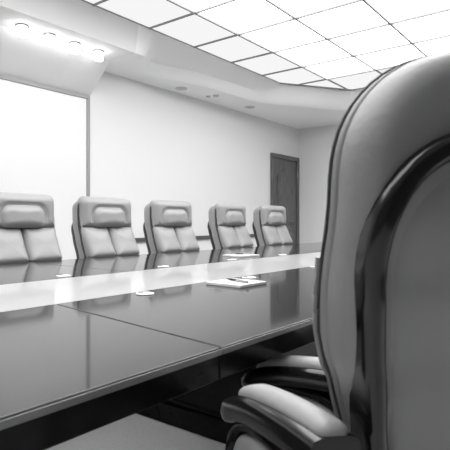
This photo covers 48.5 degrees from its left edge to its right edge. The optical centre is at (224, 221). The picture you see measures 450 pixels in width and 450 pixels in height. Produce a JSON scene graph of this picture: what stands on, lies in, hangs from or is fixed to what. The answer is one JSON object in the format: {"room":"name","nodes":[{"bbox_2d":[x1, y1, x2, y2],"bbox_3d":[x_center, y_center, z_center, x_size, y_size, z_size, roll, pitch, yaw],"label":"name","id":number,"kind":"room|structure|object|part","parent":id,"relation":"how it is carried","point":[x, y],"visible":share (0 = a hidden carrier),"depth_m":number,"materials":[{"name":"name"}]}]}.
{"room":"conference room","nodes":[
{"label":"conference room","id":0,"kind":"room"},
{"bbox_2d":[46,413,225,449],"bbox_3d":[0.553,1.080,3.004,6.440,0.100,10.870,0,0,38],"label":"floor","id":1,"kind":"structure","parent":0,"point":[135,431],"depth_m":2.37,"materials":[{"name":"carpet"}]},
{"bbox_2d":[0,192,61,263],"bbox_3d":[-1.343,0.410,3.523,0.714,1.240,0.762,0,0,38],"label":"office chair","id":2,"kind":"object","parent":1,"relation":"on","point":[27,222],"visible":0.53,"depth_m":3.59,"materials":[{"name":"grey leather"}]},
{"bbox_2d":[0,228,28,263],"bbox_3d":[-1.517,0.161,3.480,0.162,0.254,0.272,0,0,38],"label":"cushion","id":3,"kind":"object","parent":2,"relation":"on","point":[14,242],"depth_m":3.48,"materials":[{"name":"grey leather"}]},
{"bbox_2d":[1,205,44,227],"bbox_3d":[-1.446,-0.041,3.602,0.082,0.174,0.352,0,0,38],"label":"pillow","id":4,"kind":"object","parent":2,"relation":"on","point":[12,216],"depth_m":3.56,"materials":[{"name":"grey leather"}]},
{"bbox_2d":[20,227,61,261],"bbox_3d":[-1.347,0.161,3.700,0.162,0.254,0.272,0,0,38],"label":"cushion","id":5,"kind":"object","parent":2,"relation":"on","point":[40,243],"depth_m":3.65,"materials":[{"name":"grey leather"}]},
{"bbox_2d":[71,196,139,258],"bbox_3d":[-0.861,0.410,4.147,0.714,1.240,0.762,0,0,36],"label":"office chair","id":6,"kind":"object","parent":1,"relation":"on","point":[101,226],"visible":0.37,"depth_m":4.11,"materials":[{"name":"grey leather"}]},
{"bbox_3d":[-1.077,0.194,4.299,0.171,0.553,0.510,0,0,36],"label":"frame","id":7,"kind":"part","parent":6,"relation":"part of","materials":[{"name":"black"}]},
{"bbox_2d":[80,227,115,257],"bbox_3d":[-1.034,0.161,4.097,0.162,0.254,0.272,0,0,36],"label":"cushion","id":8,"kind":"object","parent":6,"relation":"on","point":[95,242],"depth_m":4.04,"materials":[{"name":"grey leather"}]},
{"bbox_2d":[94,207,124,226],"bbox_3d":[-0.968,-0.041,4.221,0.082,0.174,0.352,0,0,36],"label":"pillow","id":9,"kind":"object","parent":6,"relation":"on","point":[103,216],"depth_m":4.18,"materials":[{"name":"grey leather"}]},
{"bbox_2d":[106,227,139,255],"bbox_3d":[-0.871,0.161,4.323,0.162,0.254,0.272,0,0,36],"label":"cushion","id":10,"kind":"object","parent":6,"relation":"on","point":[123,240],"depth_m":4.27,"materials":[{"name":"grey leather"}]},
{"bbox_2d":[0,242,321,449],"bbox_3d":[0.672,0.652,4.056,2.524,0.757,6.560,0,0,38],"label":"conference table","id":11,"kind":"object","parent":1,"relation":"on","point":[87,345],"visible":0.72,"depth_m":1.39,"materials":[{"name":"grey wood"}]},
{"bbox_2d":[136,292,153,294],"bbox_3d":[-0.310,0.277,1.940,0.071,0.006,0.072,0,0,44],"label":"coaster","id":12,"kind":"object","parent":11,"relation":"attached to","point":[138,293],"depth_m":1.92,"materials":[{"name":"white plastic"}]},
{"bbox_3d":[-0.229,0.915,2.844,1.550,0.030,0.530,0,0,38],"label":"plinth moulding","id":13,"kind":"part","parent":11,"relation":"part of","materials":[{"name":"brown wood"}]},
{"bbox_2d":[206,278,265,287],"bbox_3d":[0.051,0.273,2.241,0.195,0.012,0.190,0,0,40],"label":"notepad","id":14,"kind":"object","parent":11,"relation":"on","point":[225,283],"visible":0.89,"depth_m":2.20,"materials":[{"name":"white paper"}]},
{"bbox_2d":[226,278,248,282],"bbox_3d":[0.053,0.261,2.239,0.011,0.012,0.167,0,0,-35],"label":"pen","id":15,"kind":"object","parent":14,"relation":"on","point":[231,279],"visible":1,"depth_m":2.22,"materials":[{"name":"grey"}]},
{"bbox_2d":[223,254,258,256],"bbox_3d":[0.131,0.273,4.095,0.230,0.012,0.200,0,0,-44],"label":"notepad","id":16,"kind":"object","parent":11,"relation":"on","point":[226,255],"visible":0.91,"depth_m":4.04,"materials":[{"name":"white paper"}]},
{"bbox_2d":[242,276,255,278],"bbox_3d":[0.121,0.277,2.498,0.072,0.006,0.072,0,0,31],"label":"coaster","id":17,"kind":"object","parent":11,"relation":"attached to","point":[245,277],"depth_m":2.48,"materials":[{"name":"white plastic"}]},
{"bbox_2d":[143,200,199,253],"bbox_3d":[-0.371,0.410,4.780,0.714,1.240,0.762,0,0,37],"label":"office chair","id":18,"kind":"object","parent":1,"relation":"on","point":[167,226],"visible":0.48,"depth_m":4.74,"materials":[{"name":"grey leather"}]},
{"bbox_3d":[-0.584,0.194,4.937,0.171,0.553,0.510,0,0,37],"label":"frame","id":19,"kind":"part","parent":18,"relation":"part of","materials":[{"name":"black"}]},
{"bbox_2d":[153,226,181,252],"bbox_3d":[-0.544,0.161,4.734,0.162,0.254,0.272,0,0,37],"label":"cushion","id":20,"kind":"object","parent":18,"relation":"on","point":[166,239],"depth_m":4.67,"materials":[{"name":"grey leather"}]},
{"bbox_2d":[163,209,187,226],"bbox_3d":[-0.476,-0.041,4.857,0.082,0.174,0.352,0,0,37],"label":"pillow","id":21,"kind":"object","parent":18,"relation":"on","point":[171,217],"depth_m":4.81,"materials":[{"name":"grey leather"}]},
{"bbox_2d":[173,226,199,251],"bbox_3d":[-0.378,0.161,4.957,0.162,0.254,0.272,0,0,37],"label":"cushion","id":22,"kind":"object","parent":18,"relation":"on","point":[185,235],"depth_m":4.90,"materials":[{"name":"grey leather"}]},
{"bbox_2d":[207,203,252,248],"bbox_3d":[0.219,0.410,5.566,0.714,1.240,0.762,0,0,35],"label":"office chair","id":23,"kind":"object","parent":1,"relation":"on","point":[226,226],"visible":0.44,"depth_m":5.51,"materials":[{"name":"grey leather"}]},
{"bbox_3d":[0.001,0.194,5.715,0.171,0.553,0.510,0,0,35],"label":"frame","id":24,"kind":"part","parent":23,"relation":"part of","materials":[{"name":"black"}]},
{"bbox_2d":[218,226,240,248],"bbox_3d":[0.048,0.161,5.513,0.162,0.254,0.272,0,0,35],"label":"cushion","id":25,"kind":"object","parent":23,"relation":"on","point":[228,236],"depth_m":5.44,"materials":[{"name":"grey leather"}]},
{"bbox_2d":[225,211,243,225],"bbox_3d":[0.112,-0.041,5.638,0.082,0.174,0.352,0,0,35],"label":"pillow","id":26,"kind":"object","parent":23,"relation":"on","point":[232,218],"depth_m":5.58,"materials":[{"name":"grey leather"}]},
{"bbox_2d":[232,225,252,247],"bbox_3d":[0.206,0.161,5.742,0.162,0.254,0.272,0,0,35],"label":"cushion","id":27,"kind":"object","parent":23,"relation":"on","point":[243,236],"depth_m":5.68,"materials":[{"name":"grey leather"}]},
{"bbox_2d":[252,205,292,245],"bbox_3d":[0.755,0.410,6.237,0.714,1.240,0.762,0,0,38],"label":"office chair","id":28,"kind":"object","parent":1,"relation":"on","point":[269,227],"visible":0.45,"depth_m":6.19,"materials":[{"name":"grey leather"}]},
{"bbox_3d":[0.545,0.194,6.398,0.171,0.553,0.510,0,0,38],"label":"frame","id":29,"kind":"part","parent":28,"relation":"part of","materials":[{"name":"black"}]},
{"bbox_2d":[262,225,281,245],"bbox_3d":[0.581,0.161,6.194,0.162,0.254,0.272,0,0,38],"label":"cushion","id":30,"kind":"object","parent":28,"relation":"on","point":[271,235],"depth_m":6.12,"materials":[{"name":"grey leather"}]},
{"bbox_2d":[268,212,283,225],"bbox_3d":[0.651,-0.041,6.315,0.082,0.174,0.352,0,0,38],"label":"pillow","id":31,"kind":"object","parent":28,"relation":"on","point":[274,218],"depth_m":6.26,"materials":[{"name":"grey leather"}]},
{"bbox_2d":[275,225,292,244],"bbox_3d":[0.751,0.161,6.414,0.162,0.254,0.272,0,0,38],"label":"cushion","id":32,"kind":"object","parent":28,"relation":"on","point":[283,233],"depth_m":6.35,"materials":[{"name":"grey leather"}]},
{"bbox_2d":[241,355,334,416],"bbox_3d":[0.394,0.411,1.579,0.761,1.237,0.664,0,0,-42],"label":"office chair","id":33,"kind":"object","parent":1,"relation":"on","point":[304,377],"visible":0.06,"depth_m":1.30,"materials":[{"name":"grey leather"}]},
{"bbox_3d":[0.204,0.420,1.325,0.372,0.103,0.081,0,0,39],"label":"armrest","id":34,"kind":"part","parent":33,"relation":"part of","materials":[{"name":"black"}]},
{"bbox_2d":[220,52,449,449],"bbox_3d":[0.377,0.382,1.023,0.761,1.296,0.664,0,0,-14],"label":"office chair","id":35,"kind":"object","parent":1,"relation":"on","point":[381,289],"visible":1,"depth_m":0.72,"materials":[{"name":"grey leather"}]},
{"bbox_3d":[0.089,0.361,0.888,0.081,0.103,0.372,0,0,-23],"label":"armrest","id":36,"kind":"part","parent":35,"relation":"part of","materials":[{"name":"black"}]},
{"bbox_3d":[0.437,0.139,0.792,0.532,0.553,0.171,0,0,-14],"label":"frame","id":37,"kind":"part","parent":35,"relation":"part of","materials":[{"name":"black"}]},
{"bbox_3d":[0.436,0.160,0.794,0.443,0.515,0.142,0,0,-14],"label":"panel","id":38,"kind":"part","parent":35,"relation":"part of","materials":[{"name":"grey leather"}]},
{"bbox_2d":[90,71,298,254],"bbox_3d":[-1.948,-0.670,4.937,0.120,3.400,10.870,0,0,38],"label":"wall","id":39,"kind":"structure","parent":0,"point":[148,143],"depth_m":6.55,"materials":[{"name":"white paint"}]},
{"bbox_2d":[0,74,89,259],"bbox_3d":[-2.816,-0.370,3.690,0.029,2.000,4.395,0,0,38],"label":"whiteboard","id":40,"kind":"object","parent":39,"relation":"attached to","point":[45,129],"visible":0.53,"depth_m":5.03,"materials":[{"name":"white"}]},
{"bbox_2d":[0,0,138,95],"bbox_3d":[-3.004,-1.820,2.834,0.780,0.900,6.010,0,0,38],"label":"ceiling soffit","id":41,"kind":"structure","parent":39,"relation":"attached to","point":[28,58],"depth_m":4.66,"materials":[{"name":"white paint"}]},
{"bbox_2d":[15,23,28,37],"bbox_3d":[-1.745,-1.643,4.300,0.112,0.092,0.112,0,0,38],"label":"spotlight","id":42,"kind":"object","parent":41,"relation":"attached to","point":[22,29],"visible":1,"depth_m":4.26,"materials":[{"name":"grey"}]},
{"bbox_3d":[-1.745,-1.635,4.300,0.088,0.077,0.088,0,0,38],"label":"lamp shade","id":43,"kind":"part","parent":42,"relation":"part of","materials":[{"name":"clear glass"}]},
{"bbox_2d":[43,33,55,45],"bbox_3d":[-1.581,-1.643,4.512,0.112,0.092,0.112,0,0,38],"label":"spotlight","id":44,"kind":"object","parent":41,"relation":"attached to","point":[49,37],"visible":1,"depth_m":4.48,"materials":[{"name":"silver metal"}]},
{"bbox_3d":[-1.581,-1.635,4.512,0.088,0.077,0.088,0,0,38],"label":"lamp shade","id":45,"kind":"part","parent":44,"relation":"part of","materials":[{"name":"clear glass"}]},
{"bbox_2d":[69,41,80,53],"bbox_3d":[-1.417,-1.643,4.725,0.112,0.092,0.112,0,0,38],"label":"spotlight","id":46,"kind":"object","parent":41,"relation":"attached to","point":[74,46],"visible":1,"depth_m":4.69,"materials":[{"name":"silver metal"}]},
{"bbox_3d":[-1.417,-1.635,4.725,0.088,0.077,0.088,0,0,38],"label":"lamp shade","id":47,"kind":"part","parent":46,"relation":"part of","materials":[{"name":"clear glass"}]},
{"bbox_2d":[93,49,103,61],"bbox_3d":[-1.250,-1.643,4.941,0.112,0.092,0.112,0,0,38],"label":"spotlight","id":48,"kind":"object","parent":41,"relation":"attached to","point":[98,54],"visible":1,"depth_m":4.91,"materials":[{"name":"silver metal"}]},
{"bbox_3d":[-1.250,-1.635,4.941,0.088,0.077,0.088,0,0,38],"label":"lamp shade","id":49,"kind":"part","parent":48,"relation":"part of","materials":[{"name":"white glass"}]},
{"bbox_2d":[135,234,253,241],"bbox_3d":[-0.357,0.215,6.872,0.030,0.050,3.643,0,0,38],"label":"trim","id":50,"kind":"structure","parent":39,"relation":"attached to","point":[251,235],"depth_m":6.84,"materials":[{"name":"grey wood"}]},
{"bbox_2d":[270,153,298,243],"bbox_3d":[1.067,-0.067,8.667,0.089,2.193,0.910,0,0,38],"label":"door","id":51,"kind":"structure","parent":39,"relation":"in","point":[284,174],"depth_m":8.69,"materials":[{"name":"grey wood"}]},
{"bbox_3d":[1.051,-0.454,8.680,0.032,0.984,0.561,0,0,38],"label":"panel moulding","id":52,"kind":"part","parent":51,"relation":"part of","materials":[{"name":"grey wood"}]},
{"bbox_3d":[1.061,-0.450,8.671,0.028,0.960,0.530,0,0,38],"label":"raised panel","id":53,"kind":"part","parent":51,"relation":"part of","materials":[{"name":"grey wood"}]},
{"bbox_3d":[1.061,0.505,8.671,0.028,0.650,0.530,0,0,38],"label":"raised panel","id":54,"kind":"part","parent":51,"relation":"part of","materials":[{"name":"grey wood"}]},
{"bbox_2d":[299,124,338,243],"bbox_3d":[3.887,-0.670,7.220,6.320,3.400,0.120,0,0,38],"label":"wall","id":55,"kind":"structure","parent":0,"point":[315,143],"depth_m":8.93,"materials":[{"name":"white paint"}]},
{"bbox_2d":[105,25,362,128],"bbox_3d":[2.390,-1.955,5.382,6.200,0.530,4.620,0,0,38],"label":"ceiling soffit","id":56,"kind":"structure","parent":55,"relation":"attached to","point":[159,60],"depth_m":6.52,"materials":[{"name":"white paint"}]},
{"bbox_2d":[175,87,186,89],"bbox_3d":[-0.552,-1.685,6.317,0.156,0.009,0.156,0,0,38],"label":"recessed light","id":57,"kind":"object","parent":56,"relation":"attached to","point":[176,88],"visible":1,"depth_m":6.31,"materials":[{"name":"grey"}]},
{"bbox_3d":[2.502,-2.070,2.154,2.075,0.200,7.650,0,0,38],"label":"trim","id":58,"kind":"structure","parent":0,"visible":0},
{"bbox_2d":[82,0,449,90],"bbox_3d":[0.358,-1.974,3.808,3.360,0.032,7.663,0,0,38],"label":"ceiling","id":59,"kind":"structure","parent":58,"relation":"attached to","point":[330,44],"depth_m":5.16,"materials":[{"name":"white"}]},
{"bbox_3d":[-1.160,-1.980,4.075,0.608,0.008,0.678,0,0,38],"label":"diffuser panel","id":60,"kind":"part","parent":59,"relation":"part of","materials":[{"name":"white plastic"}]},
{"bbox_3d":[-0.738,-1.980,4.621,0.608,0.008,0.678,0,0,38],"label":"diffuser panel","id":61,"kind":"part","parent":59,"relation":"part of","materials":[{"name":"white plastic"}]},
{"bbox_3d":[-0.316,-1.980,5.167,0.608,0.008,0.678,0,0,38],"label":"diffuser panel","id":62,"kind":"part","parent":59,"relation":"part of","materials":[{"name":"white plastic"}]},
{"bbox_3d":[-0.222,-1.980,4.222,0.673,0.008,0.678,0,0,38],"label":"diffuser panel","id":63,"kind":"part","parent":59,"relation":"part of","materials":[{"name":"white plastic"}]},
{"bbox_3d":[0.106,-1.980,5.713,0.608,0.008,0.678,0,0,38],"label":"diffuser panel","id":64,"kind":"part","parent":59,"relation":"part of","materials":[{"name":"white plastic"}]},
{"bbox_3d":[0.200,-1.980,4.768,0.673,0.008,0.678,0,0,38],"label":"diffuser panel","id":65,"kind":"part","parent":59,"relation":"part of","materials":[{"name":"white plastic"}]},
{"bbox_3d":[0.528,-1.980,6.259,0.608,0.008,0.678,0,0,38],"label":"diffuser panel","id":66,"kind":"part","parent":59,"relation":"part of","materials":[{"name":"white plastic"}]},
{"bbox_3d":[0.622,-1.980,5.314,0.673,0.008,0.678,0,0,38],"label":"diffuser panel","id":67,"kind":"part","parent":59,"relation":"part of","materials":[{"name":"white plastic"}]},
{"bbox_3d":[0.950,-1.980,6.805,0.608,0.008,0.678,0,0,38],"label":"diffuser panel","id":68,"kind":"part","parent":59,"relation":"part of","materials":[{"name":"white plastic"}]},
{"bbox_3d":[0.740,-1.980,4.351,0.668,0.008,0.678,0,0,38],"label":"diffuser panel","id":69,"kind":"part","parent":59,"relation":"part of","materials":[{"name":"white plastic"}]},
{"bbox_3d":[1.044,-1.980,5.860,0.673,0.008,0.678,0,0,38],"label":"diffuser panel","id":70,"kind":"part","parent":59,"relation":"part of","materials":[{"name":"white plastic"}]},
{"bbox_3d":[1.431,-1.980,7.304,0.457,0.008,0.676,0,0,38],"label":"diffuser panel","id":71,"kind":"part","parent":59,"relation":"part of","materials":[{"name":"white plastic"}]},
{"bbox_3d":[1.466,-1.980,6.406,0.673,0.008,0.678,0,0,38],"label":"diffuser panel","id":72,"kind":"part","parent":59,"relation":"part of","materials":[{"name":"white plastic"}]},
{"bbox_3d":[1.162,-1.980,4.897,0.668,0.008,0.678,0,0,38],"label":"diffuser panel","id":73,"kind":"part","parent":59,"relation":"part of","materials":[{"name":"white plastic"}]},
{"bbox_3d":[1.906,-1.980,6.976,0.673,0.008,0.738,0,0,38],"label":"diffuser panel","id":74,"kind":"part","parent":59,"relation":"part of","materials":[{"name":"white plastic"}]},
{"bbox_3d":[1.584,-1.980,5.443,0.668,0.008,0.678,0,0,38],"label":"diffuser panel","id":75,"kind":"part","parent":59,"relation":"part of","materials":[{"name":"white plastic"}]},
{"bbox_3d":[2.006,-1.980,5.989,0.668,0.008,0.678,0,0,38],"label":"diffuser panel","id":76,"kind":"part","parent":59,"relation":"part of","materials":[{"name":"white plastic"}]},
{"bbox_3d":[1.700,-1.980,4.481,0.668,0.008,0.678,0,0,38],"label":"diffuser panel","id":77,"kind":"part","parent":59,"relation":"part of","materials":[{"name":"white plastic"}]},
{"bbox_3d":[2.122,-1.980,5.027,0.668,0.008,0.678,0,0,38],"label":"diffuser panel","id":78,"kind":"part","parent":59,"relation":"part of","materials":[{"name":"white plastic"}]},
{"bbox_3d":[2.544,-1.980,5.573,0.668,0.008,0.678,0,0,38],"label":"diffuser panel","id":79,"kind":"part","parent":59,"relation":"part of","materials":[{"name":"white plastic"}]}
]}

